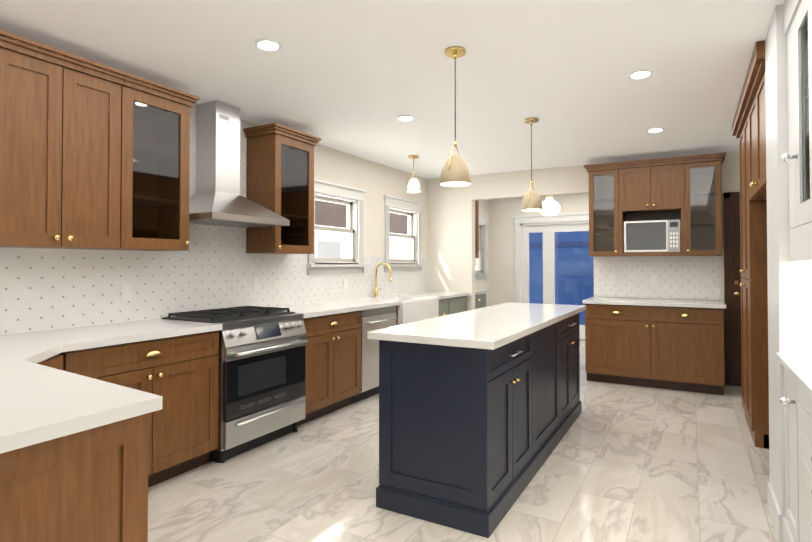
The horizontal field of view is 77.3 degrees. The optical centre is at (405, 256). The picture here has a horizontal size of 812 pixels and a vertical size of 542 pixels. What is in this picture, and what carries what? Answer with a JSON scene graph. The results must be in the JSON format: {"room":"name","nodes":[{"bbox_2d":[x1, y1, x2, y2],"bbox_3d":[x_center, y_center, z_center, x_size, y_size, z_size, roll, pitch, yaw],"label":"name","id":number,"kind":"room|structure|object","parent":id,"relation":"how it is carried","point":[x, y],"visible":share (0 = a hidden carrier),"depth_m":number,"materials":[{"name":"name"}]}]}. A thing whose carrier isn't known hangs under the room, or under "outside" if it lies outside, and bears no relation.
{"room":"kitchen","nodes":[
{"label":"kitchen","id":0,"kind":"room"},
{"bbox_2d":[246,121,488,306],"bbox_3d":[-1.022,0.120,5.125,0.150,2.550,10.600,0,-1,29],"label":"wall","id":1,"kind":"structure","parent":0,"point":[377,181],"depth_m":6.11,"materials":[{"name":"white paint"}]},
{"bbox_2d":[0,29,125,248],"bbox_3d":[-2.004,-0.580,2.846,0.375,1.060,0.657,0,-1,29],"label":"upper cabinet","id":2,"kind":"object","parent":1,"relation":"attached to","point":[60,145],"depth_m":2.75,"materials":[{"name":"brown wood"}]},
{"bbox_2d":[92,72,199,250],"bbox_3d":[-1.714,-0.572,3.362,0.375,1.060,0.523,0,-1,29],"label":"upper cabinet","id":3,"kind":"object","parent":1,"relation":"attached to","point":[154,182],"visible":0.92,"depth_m":3.34,"materials":[{"name":"brown wood"}]},
{"bbox_2d":[0,104,427,334],"bbox_3d":[-1.197,-0.349,4.662,0.008,1.624,6.189,0,-1,29],"label":"backsplash","id":4,"kind":"structure","parent":1,"relation":"attached to","point":[212,267],"depth_m":3.72,"materials":[{"name":"tile"}]},
{"bbox_2d":[121,283,130,300],"bbox_3d":[-1.883,0.239,3.416,0.008,0.114,0.070,0,-1,29],"label":"electrical outlet","id":5,"kind":"object","parent":4,"relation":"attached to","point":[125,291],"visible":1,"depth_m":3.41,"materials":[{"name":"white plastic"}]},
{"bbox_2d":[189,100,289,227],"bbox_3d":[-1.342,-0.709,3.890,0.500,0.926,0.760,0,-1,29],"label":"hood chimney","id":6,"kind":"object","parent":4,"relation":"attached to","point":[216,199],"visible":0.94,"depth_m":3.86,"materials":[{"name":"silver metal"}]},
{"bbox_2d":[253,278,258,290],"bbox_3d":[-1.309,0.244,4.436,0.008,0.114,0.070,0,-1,29],"label":"electrical outlet","id":7,"kind":"object","parent":4,"relation":"attached to","point":[255,284],"visible":1,"depth_m":4.43,"materials":[{"name":"white plastic"}]},
{"bbox_2d":[343,279,346,288],"bbox_3d":[-0.667,0.302,5.576,0.008,0.114,0.070,0,-1,29],"label":"light switch","id":8,"kind":"object","parent":4,"relation":"attached to","point":[344,283],"visible":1,"depth_m":5.57,"materials":[{"name":"white plastic"}]},
{"bbox_2d":[243,123,320,253],"bbox_3d":[-1.084,-0.555,4.481,0.375,1.060,0.590,0,-1,29],"label":"upper cabinet","id":9,"kind":"object","parent":1,"relation":"attached to","point":[280,171],"visible":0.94,"depth_m":4.33,"materials":[{"name":"brown wood"}]},
{"bbox_2d":[306,178,367,274],"bbox_3d":[-0.777,-0.292,5.487,0.210,0.965,1.010,0,-1,29],"label":"window","id":10,"kind":"structure","parent":1,"relation":"in","point":[351,198],"depth_m":5.59,"materials":[{"name":"white wood"}]},
{"bbox_2d":[383,195,424,272],"bbox_3d":[-0.066,-0.273,6.750,0.210,0.965,1.010,0,-1,29],"label":"window","id":11,"kind":"structure","parent":1,"relation":"in","point":[411,210],"depth_m":6.79,"materials":[{"name":"white wood"}]},
{"bbox_2d":[475,200,478,257],"bbox_3d":[0.800,-0.504,7.827,0.375,1.060,1.030,0,-1,29],"label":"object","id":12,"kind":"structure","parent":1,"relation":"attached to","point":[476,228],"depth_m":8.15,"materials":[{"name":"brown wood"}]},
{"bbox_2d":[475,216,489,279],"bbox_3d":[1.225,-0.148,9.040,0.210,1.145,0.950,0,-1,29],"label":"window","id":13,"kind":"structure","parent":1,"relation":"in","point":[481,263],"depth_m":9.33,"materials":[{"name":"white wood"}]},
{"bbox_2d":[0,0,784,178],"bbox_3d":[0.943,-1.197,4.039,4.960,0.050,10.900,0,-1,29],"label":"ceiling","id":14,"kind":"structure","parent":0,"point":[357,78],"depth_m":3.15,"materials":[{"name":"white paint"}]},
{"bbox_2d":[254,38,281,50],"bbox_3d":[-0.773,-1.184,2.847,0.150,0.012,0.150,0,-1,29],"label":"recessed light","id":15,"kind":"object","parent":14,"relation":"in","point":[265,44],"visible":0.92,"depth_m":2.83,"materials":[{"name":"white paint"}]},
{"bbox_2d":[397,115,413,120],"bbox_3d":[-0.004,-1.162,4.273,0.150,0.012,0.150,0,-1,29],"label":"recessed light","id":16,"kind":"object","parent":14,"relation":"in","point":[405,117],"visible":0.98,"depth_m":4.26,"materials":[{"name":"white paint"}]},
{"bbox_2d":[407,155,420,192],"bbox_3d":[0.088,-0.940,5.779,0.162,0.410,0.164,0,-1,29],"label":"light","id":17,"kind":"object","parent":14,"relation":"hanging from","point":[413,185],"visible":1,"depth_m":5.73,"materials":[{"name":"white glass"}]},
{"bbox_2d":[440,46,470,186],"bbox_3d":[0.284,-0.801,2.923,0.176,0.775,0.178,0,-1,29],"label":"pendant light","id":18,"kind":"object","parent":14,"relation":"hanging from","point":[455,171],"visible":1,"depth_m":2.87,"materials":[{"name":"beige"}]},
{"bbox_2d":[521,117,541,210],"bbox_3d":[1.069,-0.780,4.317,0.176,0.775,0.178,0,-1,29],"label":"pendant light","id":19,"kind":"object","parent":14,"relation":"hanging from","point":[531,200],"visible":1,"depth_m":4.26,"materials":[{"name":"beige"}]},
{"bbox_2d":[539,196,559,215],"bbox_3d":[2.218,-0.869,7.849,0.320,0.490,0.320,0,-1,29],"label":"light","id":20,"kind":"object","parent":14,"relation":"hanging from","point":[550,206],"visible":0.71,"depth_m":7.74,"materials":[{"name":"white glass"}]},
{"bbox_2d":[628,69,652,78],"bbox_3d":[1.519,-1.177,3.289,0.150,0.012,0.150,0,-1,29],"label":"recessed light","id":21,"kind":"object","parent":14,"relation":"in","point":[641,74],"visible":0.92,"depth_m":3.27,"materials":[{"name":"white paint"}]},
{"bbox_2d":[646,128,664,132],"bbox_3d":[2.289,-1.157,4.657,0.150,0.012,0.150,0,-1,29],"label":"recessed light","id":22,"kind":"object","parent":14,"relation":"in","point":[652,130],"visible":0.96,"depth_m":4.64,"materials":[{"name":"white paint"}]},
{"bbox_2d":[148,339,777,541],"bbox_3d":[0.943,1.403,4.000,4.960,0.050,10.900,0,-1,29],"label":"floor","id":23,"kind":"structure","parent":0,"point":[627,463],"depth_m":3.01,"materials":[{"name":"stone"}]},
{"bbox_2d":[36,353,62,369],"bbox_3d":[-2.055,0.908,2.157,0.911,0.885,0.935,0,-1,29],"label":"base cabinet","id":24,"kind":"object","parent":23,"relation":"on","point":[56,361],"visible":0.04,"depth_m":2.40,"materials":[{"name":"brown wood"}]},
{"bbox_2d":[0,334,162,453],"bbox_3d":[-1.627,0.440,1.894,1.959,0.038,0.965,0,-1,29],"label":"countertop","id":25,"kind":"structure","parent":24,"relation":"on","point":[39,403],"depth_m":1.49,"materials":[{"name":"white stone"}]},
{"bbox_2d":[12,319,221,345],"bbox_3d":[-1.717,0.458,3.069,0.649,0.038,0.946,0,-1,29],"label":"countertop","id":26,"kind":"structure","parent":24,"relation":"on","point":[136,331],"depth_m":3.00,"materials":[{"name":"white stone"}]},
{"bbox_2d":[60,331,218,487],"bbox_3d":[-1.705,0.921,3.060,0.634,0.885,0.942,0,-1,29],"label":"base cabinet","id":27,"kind":"object","parent":23,"relation":"on","point":[180,374],"visible":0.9,"depth_m":3.04,"materials":[{"name":"brown wood"}]},
{"bbox_2d":[162,306,307,462],"bbox_3d":[-1.242,0.893,3.803,0.723,0.964,0.796,0,-1,29],"label":"gas range","id":28,"kind":"object","parent":23,"relation":"on","point":[262,367],"visible":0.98,"depth_m":3.59,"materials":[{"name":"silver metal"}]},
{"bbox_2d":[298,311,360,425],"bbox_3d":[-0.874,0.944,4.537,0.634,0.885,0.837,0,-1,29],"label":"base cabinet","id":29,"kind":"object","parent":23,"relation":"on","point":[333,363],"visible":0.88,"depth_m":4.38,"materials":[{"name":"brown wood"}]},
{"bbox_2d":[278,291,469,317],"bbox_3d":[-0.244,0.497,5.687,0.649,0.038,3.445,0,-1,29],"label":"countertop","id":30,"kind":"structure","parent":29,"relation":"on","point":[309,310],"depth_m":4.92,"materials":[{"name":"white stone"}]},
{"bbox_2d":[374,262,391,296],"bbox_3d":[-0.256,0.278,6.027,0.244,0.412,0.131,0,-1,29],"label":"brass faucet","id":31,"kind":"object","parent":30,"relation":"on","point":[376,290],"visible":1,"depth_m":6.02,"materials":[{"name":"gold metal"}]},
{"bbox_2d":[364,296,438,324],"bbox_3d":[-0.065,0.643,5.871,0.570,0.307,0.857,0,-1,29],"label":"farmhouse sink","id":32,"kind":"object","parent":30,"relation":"in","point":[411,309],"visible":0.56,"depth_m":5.74,"materials":[{"name":"white ceramic"}]},
{"bbox_2d":[353,306,396,402],"bbox_3d":[-0.488,0.955,5.175,0.631,0.882,0.647,0,-1,29],"label":"dishwasher","id":33,"kind":"object","parent":23,"relation":"on","point":[378,318],"visible":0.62,"depth_m":4.92,"materials":[{"name":"silver metal"}]},
{"bbox_2d":[396,305,397,325],"bbox_3d":[-0.111,0.964,5.892,0.634,0.885,0.967,0,-1,29],"label":"base cabinet","id":34,"kind":"object","parent":23,"relation":"on","point":[397,314],"depth_m":5.36,"materials":[{"name":"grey wood"}]},
{"bbox_2d":[439,298,450,316],"bbox_3d":[0.228,0.973,6.501,0.627,0.885,0.420,0,-1,29],"label":"base cabinet","id":35,"kind":"object","parent":23,"relation":"on","point":[444,307],"visible":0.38,"depth_m":6.40,"materials":[{"name":"grey"}]},
{"bbox_2d":[451,296,468,313],"bbox_3d":[0.473,0.980,6.929,0.634,0.885,0.562,0,-1,29],"label":"base cabinet","id":36,"kind":"object","parent":23,"relation":"on","point":[459,304],"visible":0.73,"depth_m":6.80,"materials":[{"name":"grey"}]},
{"bbox_2d":[376,313,581,537],"bbox_3d":[0.696,0.918,3.630,0.690,0.908,2.364,0,-1,29],"label":"kitchen island","id":37,"kind":"object","parent":23,"relation":"on","point":[470,439],"visible":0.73,"depth_m":2.67,"materials":[{"name":"blue"}]},
{"bbox_2d":[367,302,585,349],"bbox_3d":[0.696,0.442,3.637,0.720,0.040,2.420,0,-1,29],"label":"island countertop","id":38,"kind":"structure","parent":37,"relation":"on","point":[493,327],"depth_m":2.99,"materials":[{"name":"white stone"}]},
{"bbox_2d":[475,294,485,308],"bbox_3d":[0.821,0.994,7.546,0.634,0.875,0.600,0,-1,29],"label":"base cabinet","id":39,"kind":"object","parent":23,"relation":"on","point":[480,300],"visible":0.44,"depth_m":7.46,"materials":[{"name":"grey"}]},
{"bbox_2d":[475,290,488,294],"bbox_3d":[0.813,0.536,7.564,0.649,0.038,0.618,0,-1,29],"label":"countertop","id":40,"kind":"structure","parent":39,"relation":"on","point":[477,292],"depth_m":7.45,"materials":[{"name":"grey stone"}]},
{"bbox_2d":[585,304,723,394],"bbox_3d":[2.715,0.965,5.595,1.320,0.875,0.634,0,-1,29],"label":"base cabinet","id":41,"kind":"object","parent":23,"relation":"on","point":[675,348],"visible":1,"depth_m":5.33,"materials":[{"name":"brown wood"}]},
{"bbox_2d":[582,297,725,308],"bbox_3d":[2.721,0.506,5.613,1.360,0.038,0.650,0,-1,29],"label":"countertop","id":42,"kind":"structure","parent":41,"relation":"on","point":[662,302],"depth_m":5.46,"materials":[{"name":"white stone"}]},
{"bbox_2d":[736,108,768,448],"bbox_3d":[2.989,0.102,3.884,0.658,2.548,0.830,0,-1,29],"label":"tall cabinet","id":43,"kind":"object","parent":23,"relation":"on","point":[753,217],"depth_m":3.67,"materials":[{"name":"brown wood"}]},
{"bbox_2d":[776,353,811,541],"bbox_3d":[1.071,0.876,0.515,0.707,0.899,3.938,0,-1,29],"label":"base cabinet","id":44,"kind":"object","parent":23,"relation":"on","point":[796,400],"visible":1,"depth_m":2.09,"materials":[{"name":"white paint"}]},
{"bbox_2d":[489,193,588,305],"bbox_3d":[3.506,0.172,8.572,4.360,2.550,0.150,0,-1,29],"label":"wall","id":45,"kind":"structure","parent":0,"point":[502,212],"depth_m":9.42,"materials":[{"name":"white paint"}]},
{"bbox_2d":[513,213,593,338],"bbox_3d":[2.736,0.355,8.956,1.680,2.195,0.170,0,-1,29],"label":"french door","id":46,"kind":"structure","parent":45,"relation":"in","point":[547,226],"depth_m":9.09,"materials":[{"name":"white paint"}]},
{"bbox_2d":[428,151,739,383],"bbox_3d":[2.247,0.138,6.337,4.360,2.550,0.120,0,-1,29],"label":"wall","id":47,"kind":"structure","parent":0,"point":[451,239],"depth_m":7.04,"materials":[{"name":"white paint"}]},
{"bbox_2d":[584,152,725,256],"bbox_3d":[2.783,-0.536,5.740,1.410,1.060,0.395,0,-1,29],"label":"wall cabinet","id":48,"kind":"object","parent":47,"relation":"attached to","point":[686,190],"visible":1,"depth_m":5.66,"materials":[{"name":"brown wood"}]},
{"bbox_2d":[624,219,680,251],"bbox_3d":[2.792,-0.222,5.755,0.565,0.348,0.291,0,-1,29],"label":"microwave","id":49,"kind":"object","parent":48,"relation":"in","point":[654,236],"visible":1,"depth_m":5.62,"materials":[{"name":"silver metal"}]},
{"bbox_2d":[594,256,720,299],"bbox_3d":[2.882,0.239,5.904,1.320,0.485,0.008,0,-1,29],"label":"backsplash","id":50,"kind":"structure","parent":47,"relation":"attached to","point":[681,277],"depth_m":5.87,"materials":[{"name":"tile"}]},
{"bbox_2d":[610,274,615,283],"bbox_3d":[2.491,0.270,6.115,0.070,0.114,0.008,0,-1,29],"label":"outlet","id":51,"kind":"object","parent":50,"relation":"attached to","point":[612,278],"visible":1,"depth_m":6.11,"materials":[{"name":"white plastic"}]},
{"bbox_2d":[651,276,657,285],"bbox_3d":[2.883,0.286,5.894,0.070,0.114,0.008,0,-1,29],"label":"outlet","id":52,"kind":"object","parent":50,"relation":"attached to","point":[654,280],"visible":1,"depth_m":5.89,"materials":[{"name":"white plastic"}]},
{"bbox_2d":[723,192,742,385],"bbox_3d":[3.771,0.348,5.350,0.700,2.100,0.097,0,-1,29],"label":"back door","id":53,"kind":"structure","parent":47,"relation":"in","point":[732,299],"depth_m":5.50,"materials":[{"name":"brown wood"}]},
{"bbox_2d":[744,40,766,203],"bbox_3d":[2.546,-0.800,3.111,0.658,0.768,0.975,0,-1,29],"label":"upper cabinet","id":54,"kind":"object","parent":0,"relation":"attached to","point":[749,126],"depth_m":3.21,"materials":[{"name":"brown wood"}]},
{"bbox_2d":[765,0,811,541],"bbox_3d":[1.138,0.052,0.619,0.681,2.549,4.562,0,-1,29],"label":"cabinet","id":55,"kind":"object","parent":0,"point":[789,307],"visible":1,"depth_m":2.41,"materials":[{"name":"white paint"}]},
{"bbox_3d":[-1.316,0.899,1.579,0.975,0.885,0.534,-1,-1,34],"label":"base cabinet","id":56,"kind":"object","parent":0,"visible":0},
{"bbox_2d":[0,413,148,541],"bbox_3d":[-0.897,0.894,1.258,0.020,0.885,0.535,0,-1,29],"label":"cabinet end panel","id":57,"kind":"object","parent":56,"relation":"attached to","point":[89,485],"visible":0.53,"depth_m":1.33,"materials":[{"name":"brown wood"}]},
{"bbox_3d":[2.944,0.087,2.979,0.150,2.550,10.450,0,-1,29],"label":"wall","id":58,"kind":"structure","parent":0,"visible":0},
{"bbox_2d":[781,0,811,260],"bbox_3d":[1.069,-0.540,0.538,0.656,1.065,3.934,0,-1,29],"label":"upper cabinet","id":59,"kind":"object","parent":58,"relation":"attached to","point":[797,157],"depth_m":2.17,"materials":[{"name":"white paint"}]},
{"label":"outside","id":60,"kind":"structure","parent":0,"visible":0},
{"bbox_2d":[315,200,475,270],"bbox_3d":[-1.115,0.026,12.122,3.228,3.950,18.000,0,-1,29],"label":"neighbouring house","id":61,"kind":"structure","parent":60,"point":[342,240],"depth_m":10.69,"materials":[{"name":"beige"}]},
{"bbox_2d":[529,231,593,324],"bbox_3d":[3.695,0.040,9.787,5.500,3.550,2.150,0,-1,29],"label":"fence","id":62,"kind":"object","parent":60,"point":[561,282],"depth_m":11.01,"materials":[{"name":"blue"}]}
]}

